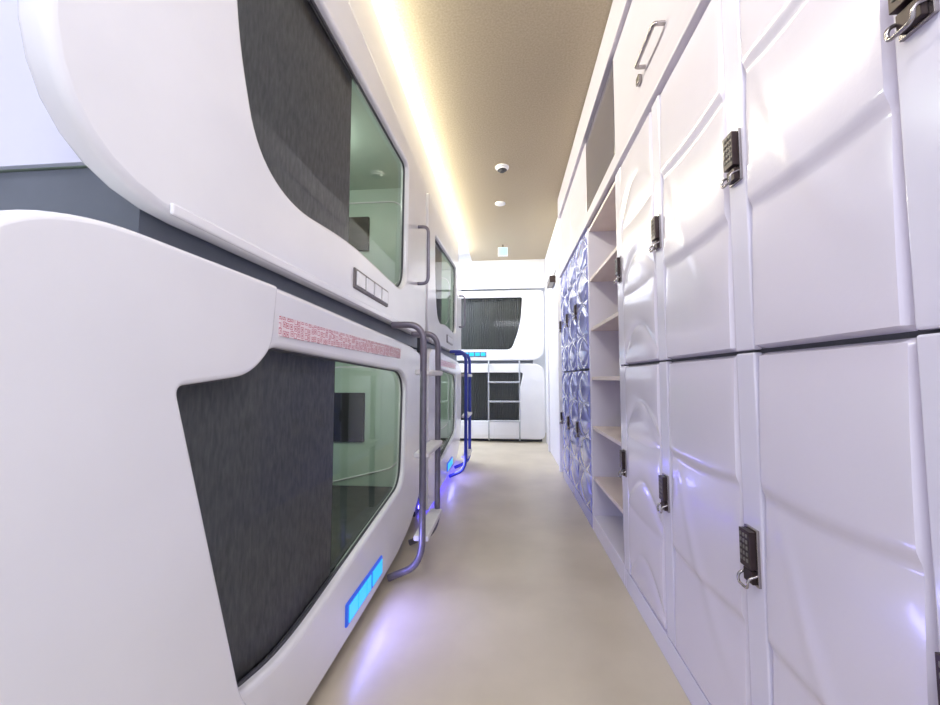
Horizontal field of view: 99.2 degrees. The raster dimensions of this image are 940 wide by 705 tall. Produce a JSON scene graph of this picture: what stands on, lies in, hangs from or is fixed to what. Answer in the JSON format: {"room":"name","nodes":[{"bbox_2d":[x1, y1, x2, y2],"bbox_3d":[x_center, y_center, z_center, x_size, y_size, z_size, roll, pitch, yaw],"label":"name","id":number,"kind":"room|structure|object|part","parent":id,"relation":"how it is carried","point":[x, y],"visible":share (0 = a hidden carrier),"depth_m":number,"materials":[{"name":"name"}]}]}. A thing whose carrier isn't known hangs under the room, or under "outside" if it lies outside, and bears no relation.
{"room":"capsule hotel","nodes":[
{"label":"capsule hotel","id":0,"kind":"room"},
{"bbox_2d":[307,433,690,704],"bbox_3d":[-0.072,1.236,3.148,2.950,0.060,8.800,0,-4,5],"label":"floor","id":1,"kind":"structure","parent":0,"point":[514,597],"depth_m":1.71,"materials":[{"name":"plastic"}]},
{"bbox_2d":[0,210,419,704],"bbox_3d":[-0.987,0.490,1.637,1.132,1.234,2.470,0,-4,5],"label":"capsule","id":2,"kind":"object","parent":1,"relation":"on","point":[209,470],"visible":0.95,"depth_m":0.69,"materials":[{"name":"white plastic"}]},
{"bbox_3d":[-0.525,0.403,0.667,0.030,1.182,0.610,0,-4,5],"label":"panel","id":3,"kind":"part","parent":2,"relation":"part of","materials":[{"name":"white plastic"}]},
{"bbox_2d":[0,0,429,347],"bbox_3d":[-0.962,-0.705,1.767,1.231,1.205,2.390,0,-4,5],"label":"capsule","id":4,"kind":"object","parent":2,"relation":"on","point":[266,141],"visible":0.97,"depth_m":0.85,"materials":[{"name":"white plastic"}]},
{"bbox_3d":[-0.419,-0.182,1.753,0.008,0.022,2.130,0,-4,5],"label":"trim","id":5,"kind":"part","parent":4,"relation":"part of","materials":[{"name":"white plastic"}]},
{"bbox_2d":[237,0,351,241],"bbox_3d":[-0.563,-0.828,1.219,0.034,0.930,0.920,0,-4,5],"label":"pleated curtain","id":6,"kind":"object","parent":4,"relation":"hanging from","point":[298,85],"depth_m":1.29,"materials":[{"name":"grey fabric"}]},
{"bbox_3d":[-0.524,-0.798,1.687,0.030,0.930,0.020,0,-4,5],"label":"curtain rail","id":7,"kind":"part","parent":4,"relation":"part of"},
{"bbox_2d":[349,217,369,250],"bbox_3d":[-0.871,-0.859,2.913,0.280,0.250,0.032,0,-4,5],"label":"television","id":8,"kind":"object","parent":4,"relation":"on","point":[359,227],"depth_m":2.89,"materials":[{"name":"black glass"}]},
{"bbox_3d":[-0.426,-0.273,1.739,0.018,0.080,0.430,0,-4,5],"label":"button panel","id":9,"kind":"part","parent":4,"relation":"part of","materials":[{"name":"white plastic"}]},
{"bbox_2d":[348,0,458,260],"bbox_3d":[-0.441,-1.450,2.259,0.045,0.315,5.820,0,-4,5],"label":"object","id":10,"kind":"structure","parent":4,"relation":"attached to","point":[363,10],"depth_m":2.29,"materials":[{"name":"white plastic"}]},
{"bbox_3d":[-0.308,-0.641,2.632,0.091,0.401,0.022,0,-4,5],"label":"grab handle","id":11,"kind":"part","parent":4,"relation":"part of","materials":[{"name":"paint"}]},
{"bbox_2d":[176,350,334,681],"bbox_3d":[-0.572,0.403,1.040,0.034,1.010,0.910,0,-4,5],"label":"pleated curtain","id":12,"kind":"object","parent":2,"relation":"hanging from","point":[259,441],"depth_m":1.09,"materials":[{"name":"black fabric"}]},
{"bbox_3d":[-0.534,0.433,1.502,0.030,1.010,0.020,0,-4,5],"label":"curtain rail","id":13,"kind":"part","parent":2,"relation":"part of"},
{"bbox_2d":[333,393,364,441],"bbox_3d":[-0.874,0.451,2.793,0.280,0.340,0.032,0,-4,5],"label":"television","id":14,"kind":"object","parent":2,"relation":"on","point":[349,408],"depth_m":2.77,"materials":[{"name":"black glass"}]},
{"bbox_3d":[-1.010,0.911,1.688,0.970,0.140,2.160,0,-4,5],"label":"mattress","id":15,"kind":"part","parent":2,"relation":"part of","materials":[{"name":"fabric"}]},
{"bbox_2d":[387,321,442,581],"bbox_3d":[-0.283,0.492,2.189,0.202,1.272,0.454,0,-4,5],"label":"ladder","id":16,"kind":"object","parent":1,"relation":"on","point":[428,523],"visible":0.99,"depth_m":2.00,"materials":[{"name":"metal"}]},
{"bbox_3d":[-0.270,0.505,2.399,0.188,1.272,0.034,0,-4,5],"label":"rail","id":17,"kind":"part","parent":16,"relation":"part of","materials":[{"name":"metal"}]},
{"bbox_2d":[413,349,460,516],"bbox_3d":[-0.763,0.643,4.002,1.132,1.234,2.150,0,-4,5],"label":"capsule","id":18,"kind":"object","parent":1,"relation":"on","point":[451,377],"visible":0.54,"depth_m":4.03,"materials":[{"name":"white plastic"}]},
{"bbox_3d":[-0.290,0.564,3.151,0.030,1.182,0.531,0,-4,5],"label":"panel","id":19,"kind":"part","parent":18,"relation":"part of","materials":[{"name":"white plastic"}]},
{"bbox_2d":[413,193,465,360],"bbox_3d":[-0.743,-0.555,4.077,1.231,1.205,2.150,0,-4,5],"label":"capsule","id":20,"kind":"object","parent":18,"relation":"on","point":[443,289],"visible":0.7,"depth_m":3.88,"materials":[{"name":"white plastic"}]},
{"bbox_2d":[435,242,441,323],"bbox_3d":[-0.339,-0.675,3.580,0.034,0.930,0.828,0,-4,5],"label":"pleated curtain","id":21,"kind":"object","parent":20,"relation":"hanging from","point":[438,253],"depth_m":3.83,"materials":[{"name":"grey fabric"}]},
{"bbox_3d":[-0.201,-0.033,4.056,0.008,0.022,1.916,0,-4,5],"label":"trim","id":22,"kind":"part","parent":20,"relation":"part of","materials":[{"name":"white plastic"}]},
{"bbox_3d":[-0.098,-0.498,4.850,0.091,0.401,0.022,0,-4,5],"label":"grab handle","id":23,"kind":"part","parent":20,"relation":"part of","materials":[{"name":"paint"}]},
{"bbox_3d":[-0.787,1.063,4.042,0.970,0.140,1.872,0,-4,5],"label":"mattress","id":24,"kind":"part","parent":18,"relation":"part of","materials":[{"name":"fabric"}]},
{"bbox_2d":[449,350,471,477],"bbox_3d":[-0.093,0.621,4.196,0.202,1.272,0.434,0,-4,5],"label":"ladder","id":25,"kind":"object","parent":1,"relation":"on","point":[467,375],"visible":0.99,"depth_m":4.01,"materials":[{"name":"blue metal"}]},
{"bbox_3d":[-0.081,0.634,4.396,0.188,1.272,0.034,0,-4,5],"label":"rail","id":26,"kind":"part","parent":25,"relation":"part of","materials":[{"name":"metal"}]},
{"bbox_2d":[459,364,544,441],"bbox_3d":[0.167,0.832,6.932,2.140,1.235,1.128,0,-4,5],"label":"capsule","id":27,"kind":"object","parent":1,"relation":"on","point":[532,376],"visible":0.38,"depth_m":6.37,"materials":[{"name":"white plastic"}]},
{"bbox_2d":[461,373,521,419],"bbox_3d":[0.187,0.753,6.461,1.629,1.010,0.034,0,-4,5],"label":"pleated curtain","id":28,"kind":"object","parent":27,"relation":"hanging from","point":[479,381],"depth_m":6.45,"materials":[{"name":"black fabric"}]},
{"bbox_2d":[457,290,543,363],"bbox_3d":[0.168,-0.365,7.021,2.140,1.205,1.164,0,-4,5],"label":"capsule","id":29,"kind":"object","parent":27,"relation":"on","point":[502,326],"visible":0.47,"depth_m":6.48,"materials":[{"name":"white plastic"}]},
{"bbox_3d":[0.070,0.030,6.434,0.385,0.080,0.018,0,-4,5],"label":"button panel","id":30,"kind":"part","parent":29,"relation":"part of","materials":[{"name":"blue plastic"}]},
{"bbox_2d":[461,298,521,349],"bbox_3d":[0.154,-0.484,6.544,1.683,0.930,0.034,0,-4,5],"label":"pleated curtain","id":31,"kind":"object","parent":29,"relation":"hanging from","point":[492,323],"depth_m":6.53,"materials":[{"name":"grey fabric"}]},
{"bbox_2d":[488,360,520,440],"bbox_3d":[0.535,0.755,6.263,0.504,1.262,0.166,0,-4,5],"label":"ladder","id":32,"kind":"object","parent":1,"relation":"on","point":[489,401],"visible":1,"depth_m":6.19,"materials":[{"name":"silver metal"}]},
{"bbox_3d":[0.297,0.757,6.294,0.024,1.262,0.147,0,-4,5],"label":"rail","id":33,"kind":"part","parent":32,"relation":"part of","materials":[{"name":"grey metal"}]},
{"bbox_3d":[0.775,0.754,6.249,0.024,1.262,0.147,0,-4,5],"label":"rail","id":34,"kind":"part","parent":32,"relation":"part of","materials":[{"name":"silver metal"}]},
{"bbox_2d":[558,232,592,528],"bbox_3d":[1.103,0.200,3.406,0.507,2.040,1.400,0,-4,5],"label":"lockers","id":35,"kind":"object","parent":1,"relation":"on","point":[575,417],"visible":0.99,"depth_m":3.19,"materials":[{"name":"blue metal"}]},
{"bbox_3d":[0.926,-0.299,3.904,0.034,0.970,0.407,0,-4,5],"label":"quilted door","id":36,"kind":"part","parent":35,"relation":"part of","materials":[{"name":"plastic"}]},
{"bbox_3d":[0.926,0.670,3.841,0.034,0.959,0.407,0,-4,5],"label":"quilted door","id":37,"kind":"part","parent":35,"relation":"part of","materials":[{"name":"blue plastic"}]},
{"bbox_3d":[0.882,-0.329,3.442,0.034,0.970,0.417,0,-4,5],"label":"quilted door","id":38,"kind":"part","parent":35,"relation":"part of","materials":[{"name":"plastic"}]},
{"bbox_3d":[0.882,0.640,3.379,0.034,0.959,0.417,0,-4,5],"label":"quilted door","id":39,"kind":"part","parent":35,"relation":"part of","materials":[{"name":"blue plastic"}]},
{"bbox_3d":[0.838,-0.359,2.975,0.034,0.970,0.417,0,-4,5],"label":"quilted door","id":40,"kind":"part","parent":35,"relation":"part of","materials":[{"name":"plastic"}]},
{"bbox_3d":[0.838,0.610,2.912,0.034,0.959,0.417,0,-4,5],"label":"quilted door","id":41,"kind":"part","parent":35,"relation":"part of","materials":[{"name":"blue plastic"}]},
{"bbox_2d":[587,175,626,586],"bbox_3d":[1.016,0.130,2.327,0.475,2.040,0.763,0,-4,5],"label":"shelving unit","id":42,"kind":"object","parent":1,"relation":"on","point":[608,517],"visible":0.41,"depth_m":2.66,"materials":[{"name":"laminate"}]},
{"bbox_2d":[614,0,939,704],"bbox_3d":[0.875,0.045,1.006,0.507,2.040,1.890,0,-4,5],"label":"lockers","id":43,"kind":"object","parent":1,"relation":"on","point":[777,263],"visible":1,"depth_m":0.79,"materials":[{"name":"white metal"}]},
{"bbox_3d":[0.722,-0.440,1.716,0.027,0.970,0.422,0,-4,5],"label":"quilted door","id":44,"kind":"part","parent":43,"relation":"part of","materials":[{"name":"white plastic"}]},
{"bbox_3d":[0.722,0.528,1.653,0.027,0.959,0.422,0,-4,5],"label":"quilted door","id":45,"kind":"part","parent":43,"relation":"part of","materials":[{"name":"white plastic"}]},
{"bbox_3d":[0.674,-0.384,1.460,0.026,0.034,0.042,0,-4,5],"label":"lock pull","id":46,"kind":"part","parent":43,"relation":"part of","materials":[{"name":"silver metal"}]},
{"bbox_3d":[0.674,0.544,1.400,0.026,0.034,0.042,0,-4,5],"label":"lock pull","id":47,"kind":"part","parent":43,"relation":"part of","materials":[{"name":"silver metal"}]},
{"bbox_3d":[0.674,-0.472,1.219,0.029,0.970,0.422,0,-4,5],"label":"quilted door","id":48,"kind":"part","parent":43,"relation":"part of","materials":[{"name":"white plastic"}]},
{"bbox_3d":[0.674,0.496,1.156,0.029,0.959,0.422,0,-4,5],"label":"quilted door","id":49,"kind":"part","parent":43,"relation":"part of","materials":[{"name":"white plastic"}]},
{"bbox_3d":[0.627,-0.417,0.964,0.026,0.034,0.042,0,-4,5],"label":"lock pull","id":50,"kind":"part","parent":43,"relation":"part of","materials":[{"name":"silver metal"}]},
{"bbox_3d":[0.627,0.511,0.903,0.026,0.034,0.042,0,-4,5],"label":"lock pull","id":51,"kind":"part","parent":43,"relation":"part of","materials":[{"name":"silver metal"}]},
{"bbox_3d":[0.630,-0.502,0.757,0.029,0.970,0.352,0,-4,5],"label":"quilted door","id":52,"kind":"part","parent":43,"relation":"part of","materials":[{"name":"white plastic"}]},
{"bbox_3d":[0.630,0.466,0.694,0.029,0.959,0.352,0,-4,5],"label":"quilted door","id":53,"kind":"part","parent":43,"relation":"part of","materials":[{"name":"white plastic"}]},
{"bbox_3d":[0.586,-0.444,0.536,0.026,0.034,0.042,0,-4,5],"label":"lock pull","id":54,"kind":"part","parent":43,"relation":"part of","materials":[{"name":"silver metal"}]},
{"bbox_2d":[495,201,504,205],"bbox_3d":[0.330,-1.614,4.351,0.110,0.018,0.110,0,-4,5],"label":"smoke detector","id":55,"kind":"object","parent":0,"point":[500,203],"depth_m":4.33,"materials":[{"name":"white plastic"}]},
{"bbox_2d":[392,0,612,260],"bbox_3d":[0.525,-1.759,2.860,1.670,0.080,7.155,0,-4,5],"label":"ceiling","id":56,"kind":"structure","parent":0,"point":[507,82],"depth_m":2.70,"materials":[{"name":"beige paint"}]},
{"bbox_2d":[495,163,508,172],"bbox_3d":[0.290,-1.648,3.602,0.120,0.046,0.120,0,-4,5],"label":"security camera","id":57,"kind":"object","parent":56,"relation":"attached to","point":[501,168],"visible":1,"depth_m":3.58,"materials":[{"name":"white plastic"}]},
{"bbox_2d":[498,245,507,256],"bbox_3d":[0.467,-1.451,5.688,0.140,0.170,0.037,0,-4,5],"label":"exit sign","id":58,"kind":"object","parent":56,"relation":"attached to","point":[502,251],"visible":1,"depth_m":5.67,"materials":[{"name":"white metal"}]},
{"bbox_2d":[495,288,545,432],"bbox_3d":[0.366,-0.009,7.606,2.900,3.000,0.060,0,-4,5],"label":"wall","id":59,"kind":"structure","parent":0,"point":[540,361],"depth_m":7.47,"materials":[{"name":"white paint"}]},
{"bbox_2d":[371,0,544,259],"bbox_3d":[-0.053,-1.800,3.544,2.950,0.050,8.400,0,-4,5],"label":"trim","id":60,"kind":"structure","parent":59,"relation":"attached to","point":[385,12],"depth_m":2.85,"materials":[{"name":"white paint"}]},
{"bbox_2d":[544,218,560,443],"bbox_3d":[1.130,-0.109,5.255,0.075,2.895,2.200,0,-4,5],"label":"wall","id":61,"kind":"structure","parent":0,"point":[553,252],"depth_m":5.77,"materials":[{"name":"white paint"}]},
{"bbox_2d":[548,273,558,464],"bbox_3d":[1.054,0.195,4.971,0.023,2.247,1.100,0,-4,5],"label":"leaf","id":62,"kind":"object","parent":61,"relation":"attached to","point":[552,292],"visible":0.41,"depth_m":4.98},
{"bbox_2d":[547,275,555,288],"bbox_3d":[0.996,-0.864,4.919,0.070,0.080,0.350,0,-4,5],"label":"door closer","id":63,"kind":"object","parent":62,"relation":"attached to","point":[551,281],"depth_m":4.77,"materials":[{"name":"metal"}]},
{"bbox_2d":[546,258,562,471],"bbox_3d":[1.045,0.156,4.974,0.044,2.330,1.260,0,-4,5],"label":"frame","id":64,"kind":"object","parent":61,"relation":"attached to","point":[557,266],"visible":0.63,"depth_m":4.39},
{"bbox_2d":[558,0,710,277],"bbox_3d":[0.970,-1.333,2.159,0.518,0.850,4.100,0,-4,5],"label":"upper cabinet","id":65,"kind":"object","parent":61,"relation":"attached to","point":[643,42],"visible":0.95,"depth_m":1.99,"materials":[{"name":"paint"}]},
{"bbox_3d":[0.928,-1.154,3.862,0.020,0.542,0.692,0,-4,5],"label":"door panel","id":66,"kind":"part","parent":65,"relation":"part of","materials":[{"name":"paint"}]},
{"bbox_3d":[0.862,-1.199,3.167,0.020,0.542,0.692,0,-4,5],"label":"door panel","id":67,"kind":"part","parent":65,"relation":"part of","materials":[{"name":"paint"}]},
{"bbox_3d":[0.757,-1.649,2.199,0.042,0.215,4.100,0,-4,5],"label":"rail","id":68,"kind":"part","parent":65,"relation":"part of","materials":[{"name":"paint"}]},
{"bbox_3d":[0.794,-1.245,2.451,0.020,0.542,0.732,0,-4,5],"label":"door panel","id":69,"kind":"part","parent":65,"relation":"part of","materials":[{"name":"grey glass"}]},
{"bbox_3d":[0.673,-1.155,1.511,0.046,0.016,0.216,0,-4,5],"label":"bar handle","id":70,"kind":"part","parent":65,"relation":"part of","materials":[{"name":"silver metal"}]},
{"bbox_3d":[0.713,-1.301,1.597,0.020,0.542,0.972,0,-4,5],"label":"door panel","id":71,"kind":"part","parent":65,"relation":"part of","materials":[{"name":"paint"}]},
{"bbox_3d":[-1.541,-0.282,3.385,0.100,3.000,8.800,0,-4,5],"label":"wall","id":72,"kind":"structure","parent":0,"visible":0},
{"bbox_2d":[459,255,544,290],"bbox_3d":[0.003,-1.300,6.556,2.390,0.560,0.140,0,-4,5],"label":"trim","id":73,"kind":"structure","parent":72,"relation":"attached to","point":[528,274],"depth_m":6.44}
]}

